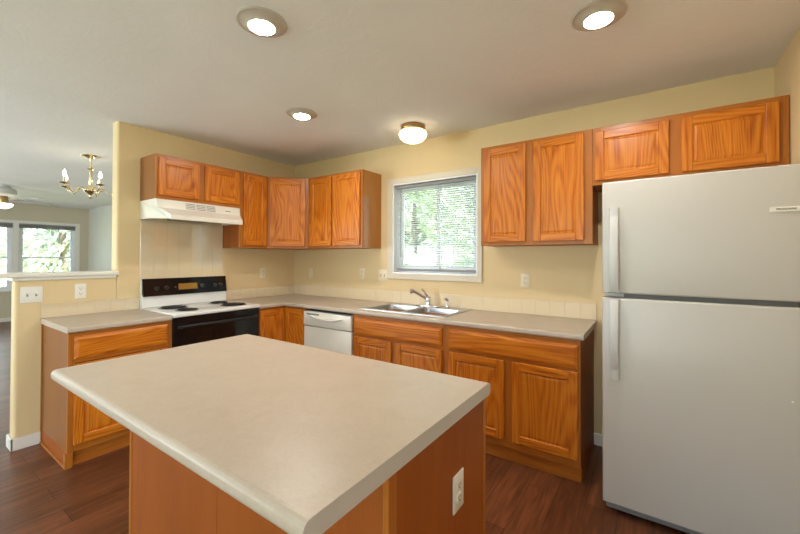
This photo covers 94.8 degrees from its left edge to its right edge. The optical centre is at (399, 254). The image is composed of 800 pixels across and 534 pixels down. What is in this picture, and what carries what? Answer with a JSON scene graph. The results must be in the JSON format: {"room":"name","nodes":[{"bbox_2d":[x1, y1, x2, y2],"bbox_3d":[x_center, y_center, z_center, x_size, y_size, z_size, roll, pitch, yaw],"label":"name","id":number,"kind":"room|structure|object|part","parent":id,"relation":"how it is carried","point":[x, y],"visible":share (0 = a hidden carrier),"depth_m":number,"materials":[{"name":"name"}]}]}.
{"room":"kitchen","nodes":[
{"label":"kitchen","id":0,"kind":"room"},
{"bbox_2d":[0,202,88,317],"bbox_3d":[-9.357,0.139,6.303,0.120,2.519,6.320,0,-1,34],"label":"wall","id":1,"kind":"structure","parent":0,"point":[18,211],"depth_m":8.29,"materials":[{"name":"beige paint"}]},
{"bbox_2d":[0,317,10,321],"bbox_3d":[-9.272,1.356,6.303,0.014,0.085,6.200,0,-1,34],"label":"baseboard","id":2,"kind":"structure","parent":1,"relation":"attached to","point":[9,318],"depth_m":7.73,"materials":[{"name":"white paint"}]},
{"bbox_2d":[0,219,15,291],"bbox_3d":[-8.553,0.021,7.426,0.155,1.520,1.100,0,-1,34],"label":"window","id":3,"kind":"structure","parent":1,"relation":"in","point":[11,232],"depth_m":7.82,"materials":[{"name":"white plastic"}]},
{"bbox_3d":[-8.565,0.371,7.449,0.028,0.670,0.900,0,-1,34],"label":"sash","id":4,"kind":"part","parent":3,"relation":"part of","materials":[{"name":"glass"}]},
{"bbox_2d":[0,222,12,227],"bbox_3d":[-8.523,-0.627,7.431,0.040,0.100,0.980,0,-1,34],"label":"window blind","id":5,"kind":"object","parent":3,"relation":"attached to","point":[2,224],"visible":1,"depth_m":7.75,"materials":[{"name":"grey plastic"}]},
{"bbox_3d":[-8.588,-0.279,7.472,0.028,0.710,0.900,0,-1,34],"label":"sash","id":6,"kind":"part","parent":3,"relation":"part of","materials":[{"name":"glass"}]},
{"bbox_2d":[16,220,79,272],"bbox_3d":[-7.942,0.032,8.317,0.155,1.520,1.060,0,-1,34],"label":"window","id":7,"kind":"structure","parent":1,"relation":"in","point":[74,237],"depth_m":8.40,"materials":[{"name":"white plastic"}]},
{"bbox_3d":[-7.994,-0.268,8.338,0.028,0.710,0.860,0,-1,34],"label":"sash","id":8,"kind":"part","parent":7,"relation":"part of","materials":[{"name":"clear glass"}]},
{"bbox_3d":[-7.971,0.382,8.314,0.028,0.670,0.860,0,-1,34],"label":"sash","id":9,"kind":"part","parent":7,"relation":"part of","materials":[{"name":"clear glass"}]},
{"bbox_2d":[19,223,75,230],"bbox_3d":[-7.929,-0.617,8.297,0.040,0.100,0.940,0,-1,34],"label":"window blind","id":10,"kind":"object","parent":7,"relation":"attached to","point":[21,225],"visible":1,"depth_m":8.27,"materials":[{"name":"grey plastic"}]},
{"bbox_3d":[-7.929,-0.575,8.296,0.028,0.016,0.932,0,-1,34],"label":"rail","id":11,"kind":"part","parent":10,"relation":"part of","materials":[{"name":"grey"}]},
{"bbox_2d":[10,121,294,438],"bbox_3d":[-2.080,0.137,3.652,0.120,2.519,2.458,0,-1,34],"label":"wall","id":12,"kind":"structure","parent":0,"point":[241,266],"depth_m":3.16,"materials":[{"name":"beige paint"}]},
{"bbox_2d":[6,432,39,451],"bbox_3d":[-2.088,1.354,3.635,0.148,0.085,2.472,0,-1,34],"label":"baseboard","id":13,"kind":"structure","parent":12,"relation":"attached to","point":[32,439],"depth_m":2.63,"materials":[{"name":"white paint"}]},
{"bbox_2d":[20,286,42,302],"bbox_3d":[-2.669,0.291,2.668,0.021,0.116,0.118,0,-1,34],"label":"light switch","id":14,"kind":"object","parent":12,"relation":"attached to","point":[27,294],"visible":1,"depth_m":2.67,"materials":[{"name":"white plastic"}]},
{"bbox_2d":[0,271,118,280],"bbox_3d":[-2.637,0.163,2.845,0.205,0.056,0.718,0,-1,34],"label":"trim","id":15,"kind":"structure","parent":12,"relation":"attached to","point":[21,276],"depth_m":2.77,"materials":[{"name":"white paint"}]},
{"bbox_2d":[75,283,85,298],"bbox_3d":[-2.517,0.288,2.900,0.009,0.116,0.072,0,-1,34],"label":"outlet","id":16,"kind":"object","parent":12,"relation":"attached to","point":[80,289],"visible":1,"depth_m":2.90,"materials":[{"name":"white plastic"}]},
{"bbox_2d":[41,220,293,317],"bbox_3d":[-1.989,0.091,3.672,0.007,0.784,2.322,0,-1,34],"label":"tile backsplash","id":17,"kind":"structure","parent":12,"relation":"attached to","point":[167,249],"depth_m":3.46,"materials":[{"name":"beige tile"}]},
{"bbox_2d":[140,153,239,207],"bbox_3d":[-1.942,-0.656,3.465,0.323,0.378,0.760,0,-1,34],"label":"upper cabinet","id":18,"kind":"object","parent":12,"relation":"attached to","point":[162,176],"visible":1,"depth_m":3.27,"materials":[{"name":"brown wood"}]},
{"bbox_3d":[-1.926,-0.660,3.219,0.019,0.319,0.333,0,-1,34],"label":"door","id":19,"kind":"part","parent":18,"relation":"part of","materials":[{"name":"brown wood"}]},
{"bbox_3d":[-1.705,-0.656,3.541,0.019,0.319,0.343,0,-1,34],"label":"door","id":20,"kind":"part","parent":18,"relation":"part of","materials":[{"name":"brown wood"}]},
{"bbox_2d":[140,198,242,225],"bbox_3d":[-1.889,-0.378,3.423,0.453,0.176,0.758,0,-1,34],"label":"range hood","id":21,"kind":"object","parent":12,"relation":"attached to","point":[172,210],"visible":1,"depth_m":3.23,"materials":[{"name":"beige metal"}]},
{"bbox_2d":[223,171,267,248],"bbox_3d":[-1.636,-0.454,3.909,0.323,0.772,0.323,0,-1,34],"label":"upper cabinet","id":22,"kind":"object","parent":12,"relation":"attached to","point":[252,234],"visible":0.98,"depth_m":3.80,"materials":[{"name":"brown wood"}]},
{"bbox_3d":[-1.526,-0.454,3.834,0.019,0.772,0.323,0,-1,34],"label":"frame","id":23,"kind":"part","parent":22,"relation":"part of","materials":[{"name":"brown wood"}]},
{"bbox_3d":[-1.507,-0.455,3.829,0.019,0.722,0.264,0,-1,34],"label":"door","id":24,"kind":"part","parent":22,"relation":"part of","materials":[{"name":"brown wood"}]},
{"bbox_2d":[260,268,264,277],"bbox_3d":[-1.588,0.214,4.256,0.009,0.116,0.072,0,-1,34],"label":"outlet","id":25,"kind":"object","parent":12,"relation":"attached to","point":[262,270],"visible":1,"depth_m":4.25,"materials":[{"name":"beige plastic"}]},
{"bbox_2d":[0,321,688,533],"bbox_3d":[-4.402,1.443,2.961,12.065,0.120,6.440,0,-1,34],"label":"floor","id":26,"kind":"structure","parent":0,"point":[38,496],"depth_m":2.11,"materials":[{"name":"brown wood"}]},
{"bbox_2d":[40,320,170,469],"bbox_3d":[-2.215,0.951,2.788,0.628,0.875,0.630,0,-1,34],"label":"base cabinet","id":27,"kind":"object","parent":26,"relation":"on","point":[73,431],"visible":0.62,"depth_m":2.52,"materials":[{"name":"brown wood"}]},
{"bbox_3d":[-2.642,0.938,2.710,0.013,0.855,0.006,0,-1,34],"label":"edge moulding","id":28,"kind":"part","parent":27,"relation":"part of","materials":[{"name":"brown wood"}]},
{"bbox_3d":[-2.397,1.376,2.534,0.584,0.018,0.011,0,-1,34],"label":"shoe moulding","id":29,"kind":"part","parent":27,"relation":"part of","materials":[{"name":"brown wood"}]},
{"bbox_2d":[41,309,171,333],"bbox_3d":[-2.212,0.493,2.790,0.634,0.038,0.623,0,-1,34],"label":"countertop","id":30,"kind":"structure","parent":27,"relation":"on","point":[104,320],"depth_m":2.68,"materials":[{"name":"beige laminate"}]},
{"bbox_3d":[-1.962,0.979,2.619,0.019,0.527,0.558,0,-1,34],"label":"door","id":31,"kind":"part","parent":27,"relation":"part of","materials":[{"name":"brown wood"}]},
{"bbox_3d":[-1.961,0.613,2.623,0.019,0.148,0.558,0,-1,34],"label":"drawer","id":32,"kind":"part","parent":27,"relation":"part of","materials":[{"name":"brown wood"}]},
{"bbox_2d":[139,276,259,347],"bbox_3d":[-1.792,0.796,3.345,0.674,1.158,0.764,0,-1,34],"label":"range","id":33,"kind":"object","parent":26,"relation":"on","point":[199,308],"visible":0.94,"depth_m":3.28,"materials":[{"name":"white metal"}]},
{"bbox_3d":[-2.020,0.296,3.503,0.044,0.158,0.755,0,-1,34],"label":"control panel","id":34,"kind":"part","parent":33,"relation":"part of","materials":[{"name":"black ceramic"}]},
{"bbox_3d":[-2.010,0.299,3.491,0.013,0.055,0.170,0,-1,34],"label":"clock panel","id":35,"kind":"part","parent":33,"relation":"part of","materials":[{"name":"brown"}]},
{"bbox_2d":[140,300,259,317],"bbox_3d":[-1.804,0.484,3.357,0.643,0.030,0.764,0,-1,34],"label":"cooktop","id":36,"kind":"object","parent":33,"relation":"in","point":[196,308],"depth_m":3.25,"materials":[{"name":"white metal"}]},
{"bbox_3d":[-1.568,0.849,3.191,0.038,0.690,0.756,0,-1,34],"label":"oven door","id":37,"kind":"part","parent":33,"relation":"part of","materials":[{"name":"black glass"}]},
{"bbox_3d":[-1.534,0.578,3.170,0.049,0.030,0.710,0,-1,34],"label":"oven handle","id":38,"kind":"part","parent":33,"relation":"part of","materials":[{"name":"black plastic"}]},
{"bbox_2d":[259,306,309,344],"bbox_3d":[-1.222,0.965,3.985,0.913,0.875,0.921,0,-1,34],"label":"base cabinet","id":39,"kind":"object","parent":26,"relation":"on","point":[281,323],"visible":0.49,"depth_m":3.66,"materials":[{"name":"brown wood"}]},
{"bbox_3d":[-1.264,0.899,3.638,0.019,0.710,0.284,0,-1,34],"label":"door","id":40,"kind":"part","parent":39,"relation":"part of","materials":[{"name":"brown wood"}]},
{"bbox_3d":[-1.052,0.900,3.678,0.278,0.710,0.019,0,-1,34],"label":"door","id":41,"kind":"part","parent":39,"relation":"part of","materials":[{"name":"brown wood"}]},
{"bbox_2d":[229,294,596,340],"bbox_3d":[-0.203,0.504,3.290,3.381,0.038,0.923,0,-1,34],"label":"countertop","id":42,"kind":"structure","parent":39,"relation":"on","point":[549,326],"depth_m":2.86,"materials":[{"name":"beige laminate"}]},
{"bbox_2d":[360,302,471,317],"bbox_3d":[0.140,0.563,3.262,0.850,0.166,0.516,0,-1,34],"label":"sink","id":43,"kind":"object","parent":42,"relation":"in","point":[409,308],"visible":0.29,"depth_m":3.29,"materials":[{"name":"silver metal"}]},
{"bbox_3d":[-0.047,0.565,3.346,0.367,0.163,0.352,0,-1,34],"label":"bowl","id":44,"kind":"part","parent":43,"relation":"part of","materials":[{"name":"silver metal"}]},
{"bbox_3d":[0.285,0.564,3.118,0.367,0.163,0.352,0,-1,34],"label":"bowl","id":45,"kind":"part","parent":43,"relation":"part of","materials":[{"name":"silver metal"}]},
{"bbox_2d":[444,297,449,307],"bbox_3d":[0.423,0.433,3.307,0.047,0.096,0.050,0,-1,34],"label":"sprayer","id":46,"kind":"object","parent":43,"relation":"on","point":[445,298],"visible":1,"depth_m":3.30,"materials":[{"name":"silver metal"}]},
{"bbox_2d":[409,288,440,307],"bbox_3d":[0.227,0.397,3.376,0.254,0.169,0.170,0,-1,34],"label":"faucet","id":47,"kind":"object","parent":42,"relation":"on","point":[426,297],"visible":1,"depth_m":3.39,"materials":[{"name":"silver metal"}]},
{"bbox_3d":[0.180,0.374,3.402,0.184,0.118,0.038,0,-1,-14],"label":"spout","id":48,"kind":"part","parent":47,"relation":"part of","materials":[{"name":"silver metal"}]},
{"bbox_3d":[0.263,0.476,3.416,0.240,0.012,0.056,0,-1,34],"label":"deck plate","id":49,"kind":"part","parent":47,"relation":"part of","materials":[{"name":"silver metal"}]},
{"bbox_2d":[129,398,485,533],"bbox_3d":[-0.448,0.944,1.516,1.454,0.875,0.633,0,-1,34],"label":"kitchen island","id":50,"kind":"object","parent":26,"relation":"on","point":[166,496],"visible":0.17,"depth_m":1.22,"materials":[{"name":"brown wood"}]},
{"bbox_3d":[-1.211,0.943,1.670,0.022,0.875,0.024,0,-1,34],"label":"corner post","id":51,"kind":"part","parent":50,"relation":"part of","materials":[{"name":"brown wood"}]},
{"bbox_3d":[-0.915,0.942,1.462,0.700,0.875,0.008,0,-1,34],"label":"panel","id":52,"kind":"part","parent":50,"relation":"part of","materials":[{"name":"brown wood"}]},
{"bbox_2d":[51,334,489,533],"bbox_3d":[-0.527,0.482,1.397,1.478,0.044,0.870,0,-1,34],"label":"island countertop","id":53,"kind":"structure","parent":50,"relation":"on","point":[298,435],"depth_m":1.08,"materials":[{"name":"beige laminate"}]},
{"bbox_3d":[-0.329,0.940,1.060,0.718,0.875,0.008,0,-1,34],"label":"panel","id":54,"kind":"part","parent":50,"relation":"part of","materials":[{"name":"brown wood"}]},
{"bbox_3d":[-0.025,0.939,0.863,0.018,0.875,0.034,0,-1,34],"label":"corner post","id":55,"kind":"part","parent":50,"relation":"part of","materials":[{"name":"brown wood"}]},
{"bbox_3d":[0.081,0.941,1.018,0.006,0.875,0.341,0,-1,34],"label":"panel","id":56,"kind":"part","parent":50,"relation":"part of","materials":[{"name":"brown wood"}]},
{"bbox_2d":[453,467,463,514],"bbox_3d":[0.184,0.743,1.157,0.009,0.116,0.072,0,-1,34],"label":"outlet","id":57,"kind":"object","parent":50,"relation":"attached to","point":[458,479],"visible":1,"depth_m":1.15,"materials":[{"name":"white plastic"}]},
{"bbox_2d":[457,479,461,490],"bbox_3d":[0.184,0.724,1.157,0.009,0.027,0.034,0,-1,34],"label":"receptacle","id":58,"kind":"object","parent":57,"relation":"attached to","point":[459,481],"depth_m":1.15,"materials":[{"name":"white plastic"}]},
{"bbox_2d":[457,492,461,503],"bbox_3d":[0.184,0.763,1.156,0.009,0.027,0.034,0,-1,34],"label":"receptacle","id":59,"kind":"object","parent":57,"relation":"attached to","point":[459,494],"depth_m":1.15,"materials":[{"name":"white plastic"}]},
{"bbox_3d":[0.236,0.944,1.244,0.006,0.875,0.205,0,-1,34],"label":"panel","id":60,"kind":"part","parent":50,"relation":"part of","materials":[{"name":"brown wood"}]},
{"bbox_3d":[0.300,0.945,1.335,0.009,0.875,0.015,0,-1,34],"label":"edge moulding","id":61,"kind":"part","parent":50,"relation":"part of","materials":[{"name":"brown wood"}]},
{"bbox_3d":[-0.287,0.897,1.756,1.448,0.775,0.019,0,-1,34],"label":"frame","id":62,"kind":"part","parent":50,"relation":"part of","materials":[{"name":"brown wood"}]},
{"bbox_2d":[304,309,353,354],"bbox_3d":[-0.520,0.974,3.647,0.612,0.855,0.661,0,-1,34],"label":"dishwasher","id":63,"kind":"object","parent":26,"relation":"on","point":[326,330],"visible":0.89,"depth_m":3.39,"materials":[{"name":"grey plastic"}]},
{"bbox_3d":[-0.695,0.597,3.394,0.422,0.039,0.038,0,-1,34],"label":"pull handle","id":64,"kind":"part","parent":63,"relation":"part of","materials":[{"name":"white plastic"}]},
{"bbox_3d":[-0.674,0.983,3.423,0.612,0.592,0.036,0,-1,34],"label":"door","id":65,"kind":"part","parent":63,"relation":"part of","materials":[{"name":"white metal"}]},
{"bbox_3d":[-0.675,0.614,3.424,0.612,0.134,0.044,0,-1,34],"label":"control panel","id":66,"kind":"part","parent":63,"relation":"part of","materials":[{"name":"white plastic"}]},
{"bbox_2d":[353,309,447,373],"bbox_3d":[0.126,0.962,3.237,0.902,0.875,0.628,0,-1,34],"label":"base cabinet","id":67,"kind":"object","parent":26,"relation":"on","point":[415,344],"visible":0.38,"depth_m":2.95,"materials":[{"name":"brown wood"}]},
{"bbox_3d":[-0.238,0.982,3.118,0.405,0.530,0.019,0,-1,34],"label":"door","id":68,"kind":"part","parent":67,"relation":"part of","materials":[{"name":"brown wood"}]},
{"bbox_3d":[-0.046,0.624,2.990,0.868,0.146,0.019,0,-1,34],"label":"drawer","id":69,"kind":"part","parent":67,"relation":"part of","materials":[{"name":"brown wood"}]},
{"bbox_3d":[0.138,0.981,2.860,0.420,0.530,0.019,0,-1,34],"label":"door","id":70,"kind":"part","parent":67,"relation":"part of","materials":[{"name":"brown wood"}]},
{"bbox_2d":[445,325,593,482],"bbox_3d":[0.878,0.960,2.722,0.918,0.875,0.628,0,-1,34],"label":"base cabinet","id":71,"kind":"object","parent":26,"relation":"on","point":[540,400],"visible":0.78,"depth_m":2.40,"materials":[{"name":"brown wood"}]},
{"bbox_3d":[0.528,0.980,2.592,0.416,0.530,0.019,0,-1,34],"label":"door","id":72,"kind":"part","parent":71,"relation":"part of","materials":[{"name":"brown wood"}]},
{"bbox_3d":[0.716,0.621,2.467,0.870,0.146,0.019,0,-1,34],"label":"drawer","id":73,"kind":"part","parent":71,"relation":"part of","materials":[{"name":"brown wood"}]},
{"bbox_3d":[0.909,0.979,2.331,0.400,0.530,0.019,0,-1,34],"label":"door","id":74,"kind":"part","parent":71,"relation":"part of","materials":[{"name":"brown wood"}]},
{"bbox_2d":[602,163,799,533],"bbox_3d":[1.601,0.502,2.062,0.756,1.782,0.790,0,-1,34],"label":"refrigerator","id":75,"kind":"object","parent":26,"relation":"on","point":[701,271],"visible":1,"depth_m":1.75,"materials":[{"name":"white metal"}]},
{"bbox_3d":[1.129,0.449,1.940,0.050,0.424,0.054,0,-1,34],"label":"handle","id":76,"kind":"part","parent":75,"relation":"part of","materials":[{"name":"grey plastic"}]},
{"bbox_3d":[1.130,-0.024,1.944,0.050,0.450,0.054,0,-1,34],"label":"freezer handle","id":77,"kind":"part","parent":75,"relation":"part of","materials":[{"name":"grey plastic"}]},
{"bbox_3d":[1.425,0.779,1.804,0.756,1.098,0.077,0,-1,34],"label":"door","id":78,"kind":"part","parent":75,"relation":"part of","materials":[{"name":"white metal"}]},
{"bbox_3d":[1.428,-0.093,1.813,0.756,0.598,0.077,0,-1,34],"label":"freezer door","id":79,"kind":"part","parent":75,"relation":"part of","materials":[{"name":"white metal"}]},
{"bbox_2d":[0,0,799,208],"bbox_3d":[-4.394,-1.196,2.986,12.065,0.120,6.440,0,-1,34],"label":"ceiling","id":80,"kind":"structure","parent":0,"point":[70,70],"depth_m":2.21,"materials":[{"name":"white paint"}]},
{"bbox_2d":[0,185,53,208],"bbox_3d":[-6.460,-0.849,5.987,1.228,0.530,1.258,0,-1,34],"label":"ceiling fan","id":81,"kind":"object","parent":80,"relation":"hanging from","point":[5,191],"visible":1,"depth_m":5.92,"materials":[{"name":"grey"}]},
{"bbox_3d":[-6.433,-0.787,5.956,0.240,0.085,0.240,0,-1,34],"label":"lamp shade","id":82,"kind":"part","parent":81,"relation":"part of","materials":[{"name":"white glass"}]},
{"bbox_3d":[-6.005,-0.908,5.943,0.455,0.032,0.135,0,-1,2],"label":"blade","id":83,"kind":"part","parent":81,"relation":"part of","materials":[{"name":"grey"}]},
{"bbox_2d":[58,154,111,198],"bbox_3d":[-3.499,-0.877,4.176,0.580,0.490,0.598,0,-1,34],"label":"chandelier","id":84,"kind":"object","parent":80,"relation":"hanging from","point":[90,190],"visible":0.85,"depth_m":4.15,"materials":[{"name":"gold metal"}]},
{"bbox_3d":[-3.558,-0.726,4.031,0.013,0.088,0.226,0,-1,14],"label":"arm","id":85,"kind":"part","parent":84,"relation":"part of","materials":[{"name":"gold metal"}]},
{"bbox_2d":[235,6,286,37],"bbox_3d":[-0.676,-1.119,1.799,0.240,0.033,0.240,0,-1,34],"label":"recessed light","id":86,"kind":"object","parent":80,"relation":"in","point":[256,20],"visible":1,"depth_m":1.76,"materials":[{"name":"beige"}]},
{"bbox_2d":[286,107,316,119],"bbox_3d":[-0.783,-1.108,2.933,0.240,0.033,0.240,0,-1,34],"label":"recessed light","id":87,"kind":"object","parent":80,"relation":"in","point":[297,112],"visible":1,"depth_m":2.89,"materials":[{"name":"white"}]},
{"bbox_2d":[399,122,426,143],"bbox_3d":[0.112,-1.046,3.204,0.244,0.148,0.244,0,-1,34],"label":"flush light","id":88,"kind":"object","parent":80,"relation":"attached to","point":[411,132],"visible":1,"depth_m":3.12,"materials":[{"name":"white glass"}]},
{"bbox_2d":[570,0,627,30],"bbox_3d":[0.936,-1.114,1.736,0.240,0.033,0.240,0,-1,34],"label":"recessed light","id":89,"kind":"object","parent":80,"relation":"in","point":[597,14],"visible":1,"depth_m":1.70,"materials":[{"name":"white"}]},
{"bbox_2d":[88,67,774,434],"bbox_3d":[-2.610,0.154,5.579,12.065,2.519,0.120,0,-1,34],"label":"wall","id":90,"kind":"structure","parent":0,"point":[557,273],"depth_m":3.10,"materials":[{"name":"beige paint"}]},
{"bbox_2d":[259,177,311,249],"bbox_3d":[-1.254,-0.450,4.213,0.608,0.772,0.608,0,-1,34],"label":"upper cabinet","id":91,"kind":"object","parent":90,"relation":"attached to","point":[288,198],"visible":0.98,"depth_m":3.99,"materials":[{"name":"brown wood"}]},
{"bbox_3d":[-1.216,-0.453,3.991,0.369,0.722,0.019,0,-1,-11],"label":"door","id":92,"kind":"part","parent":91,"relation":"part of","materials":[{"name":"brown wood"}]},
{"bbox_2d":[309,268,312,277],"bbox_3d":[-1.074,0.222,4.447,0.072,0.116,0.007,0,-1,34],"label":"blank plate","id":93,"kind":"object","parent":90,"relation":"attached to","point":[310,269],"visible":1,"depth_m":4.45,"materials":[{"name":"beige plastic"}]},
{"bbox_2d":[309,169,380,248],"bbox_3d":[-0.605,-0.450,3.940,0.770,0.772,0.323,0,-1,34],"label":"upper cabinet","id":94,"kind":"object","parent":90,"relation":"attached to","point":[345,207],"visible":1,"depth_m":3.76,"materials":[{"name":"brown wood"}]},
{"bbox_3d":[-0.849,-0.452,3.923,0.323,0.722,0.019,0,-1,34],"label":"door","id":95,"kind":"part","parent":94,"relation":"part of","materials":[{"name":"brown wood"}]},
{"bbox_3d":[-0.544,-0.453,3.714,0.366,0.722,0.019,0,-1,34],"label":"door","id":96,"kind":"part","parent":94,"relation":"part of","materials":[{"name":"brown wood"}]},
{"bbox_2d":[360,268,364,278],"bbox_3d":[-0.410,0.208,3.991,0.072,0.116,0.009,0,-1,34],"label":"outlet","id":97,"kind":"object","parent":90,"relation":"attached to","point":[362,270],"visible":1,"depth_m":3.99,"materials":[{"name":"beige plastic"}]},
{"bbox_2d":[378,270,386,280],"bbox_3d":[-0.183,0.216,3.828,0.118,0.116,0.021,0,-1,34],"label":"light switch","id":98,"kind":"object","parent":90,"relation":"attached to","point":[382,274],"visible":1,"depth_m":3.83,"materials":[{"name":"beige plastic"}]},
{"bbox_2d":[387,166,481,282],"bbox_3d":[0.328,-0.263,3.558,1.030,1.019,0.136,0,-1,34],"label":"window","id":99,"kind":"structure","parent":90,"relation":"in","point":[395,260],"depth_m":3.59,"materials":[{"name":"paint"}]},
{"bbox_3d":[0.201,-0.262,3.687,0.452,0.819,0.013,0,-1,34],"label":"sash","id":100,"kind":"part","parent":99,"relation":"part of","materials":[{"name":"clear glass"}]},
{"bbox_2d":[397,176,475,272],"bbox_3d":[0.326,-0.269,3.532,0.869,0.865,0.040,0,-1,34],"label":"window blind","id":101,"kind":"object","parent":99,"relation":"attached to","point":[472,178],"visible":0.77,"depth_m":3.51,"materials":[{"name":"grey plastic"}]},
{"bbox_3d":[0.336,-0.268,3.531,0.002,0.829,0.029,0,-1,34],"label":"ladder cord","id":102,"kind":"part","parent":101,"relation":"part of","materials":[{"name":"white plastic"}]},
{"bbox_3d":[0.328,0.153,3.532,0.861,0.022,0.025,0,-1,34],"label":"rail","id":103,"kind":"part","parent":101,"relation":"part of","materials":[{"name":"grey plastic"}]},
{"bbox_3d":[0.594,-0.269,3.354,0.002,0.829,0.029,0,-1,34],"label":"ladder cord","id":104,"kind":"part","parent":101,"relation":"part of","materials":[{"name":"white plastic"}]},
{"bbox_3d":[0.363,-0.263,3.586,0.893,0.879,0.040,0,-1,34],"label":"frame","id":105,"kind":"part","parent":99,"relation":"part of","materials":[{"name":"white plastic"}]},
{"bbox_3d":[0.536,-0.263,3.474,0.422,0.819,0.013,0,-1,34],"label":"sash","id":106,"kind":"part","parent":99,"relation":"part of","materials":[{"name":"clear glass"}]},
{"bbox_2d":[294,284,596,319],"bbox_3d":[0.059,0.429,3.667,3.373,0.120,0.007,0,-1,34],"label":"tile backsplash","id":107,"kind":"structure","parent":90,"relation":"attached to","point":[588,311],"depth_m":3.27,"materials":[{"name":"beige tile"}]},
{"bbox_2d":[521,273,529,287],"bbox_3d":[1.024,0.212,3.007,0.072,0.116,0.009,0,-1,34],"label":"outlet","id":108,"kind":"object","parent":90,"relation":"attached to","point":[525,277],"visible":1,"depth_m":3.00,"materials":[{"name":"beige plastic"}]},
{"bbox_2d":[481,129,597,246],"bbox_3d":[1.047,-0.456,2.807,0.788,0.772,0.323,0,-1,34],"label":"upper cabinet","id":109,"kind":"object","parent":90,"relation":"attached to","point":[540,191],"visible":0.99,"depth_m":2.65,"materials":[{"name":"brown wood"}]},
{"bbox_3d":[0.792,-0.457,2.797,0.320,0.722,0.019,0,-1,34],"label":"door","id":110,"kind":"part","parent":109,"relation":"part of","materials":[{"name":"brown wood"}]},
{"bbox_3d":[1.107,-0.458,2.582,0.333,0.722,0.019,0,-1,34],"label":"door","id":111,"kind":"part","parent":109,"relation":"part of","materials":[{"name":"brown wood"}]},
{"bbox_2d":[594,433,602,446],"bbox_3d":[1.826,1.355,2.440,0.963,0.085,0.014,0,-1,34],"label":"baseboard","id":112,"kind":"structure","parent":90,"relation":"attached to","point":[598,438],"depth_m":2.69,"materials":[{"name":"white paint"}]},
{"bbox_2d":[593,95,789,191],"bbox_3d":[1.756,-0.653,2.323,0.928,0.382,0.323,0,-1,34],"label":"upper cabinet","id":113,"kind":"object","parent":90,"relation":"attached to","point":[751,134],"visible":0.96,"depth_m":2.15,"materials":[{"name":"brown wood"}]},
{"bbox_3d":[1.464,-0.653,2.339,0.398,0.324,0.019,0,-1,34],"label":"door","id":114,"kind":"part","parent":113,"relation":"part of","materials":[{"name":"brown wood"}]},
{"bbox_3d":[1.848,-0.654,2.075,0.413,0.324,0.019,0,-1,34],"label":"door","id":115,"kind":"part","parent":113,"relation":"part of","materials":[{"name":"brown wood"}]},
{"bbox_2d":[774,27,799,306],"bbox_3d":[0.493,0.107,-0.455,0.120,2.519,6.320,0,-1,34],"label":"wall","id":116,"kind":"structure","parent":0,"point":[787,68],"depth_m":1.92,"materials":[{"name":"beige paint"}]},
{"label":"outside","id":117,"kind":"structure","parent":0,"visible":0},
{"bbox_2d":[0,278,5,286],"bbox_3d":[-1.988,1.964,8.091,85.000,0.150,85.000,0,-1,34],"label":"ground","id":118,"kind":"structure","parent":117,"point":[2,281],"depth_m":25.95,"materials":[{"name":"white"}]},
{"bbox_2d":[0,227,69,278],"bbox_3d":[-11.666,-0.813,12.434,2.705,5.434,3.588,0,-1,34],"label":"tree","id":119,"kind":"object","parent":118,"relation":"on","point":[59,244],"visible":0.28,"depth_m":12.05,"materials":[{"name":"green plant"}]},
{"bbox_2d":[405,193,471,265],"bbox_3d":[1.379,-1.402,18.262,4.705,6.804,5.309,0,-1,9],"label":"tree","id":120,"kind":"object","parent":118,"relation":"on","point":[460,193],"visible":0.02,"depth_m":16.98,"materials":[{"name":"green plant"}]},
{"bbox_2d":[404,186,473,265],"bbox_3d":[0.721,-0.545,10.541,3.079,4.944,3.249,0,-1,1],"label":"tree","id":121,"kind":"object","parent":118,"relation":"on","point":[409,259],"visible":0.3,"depth_m":9.94,"materials":[{"name":"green plant"}]},
{"bbox_2d":[457,185,473,265],"bbox_3d":[3.260,-0.951,12.854,3.866,5.813,3.354,0,-1,-13],"label":"tree","id":122,"kind":"object","parent":118,"relation":"on","point":[469,248],"visible":0.03,"depth_m":12.72,"materials":[{"name":"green plant"}]}
]}

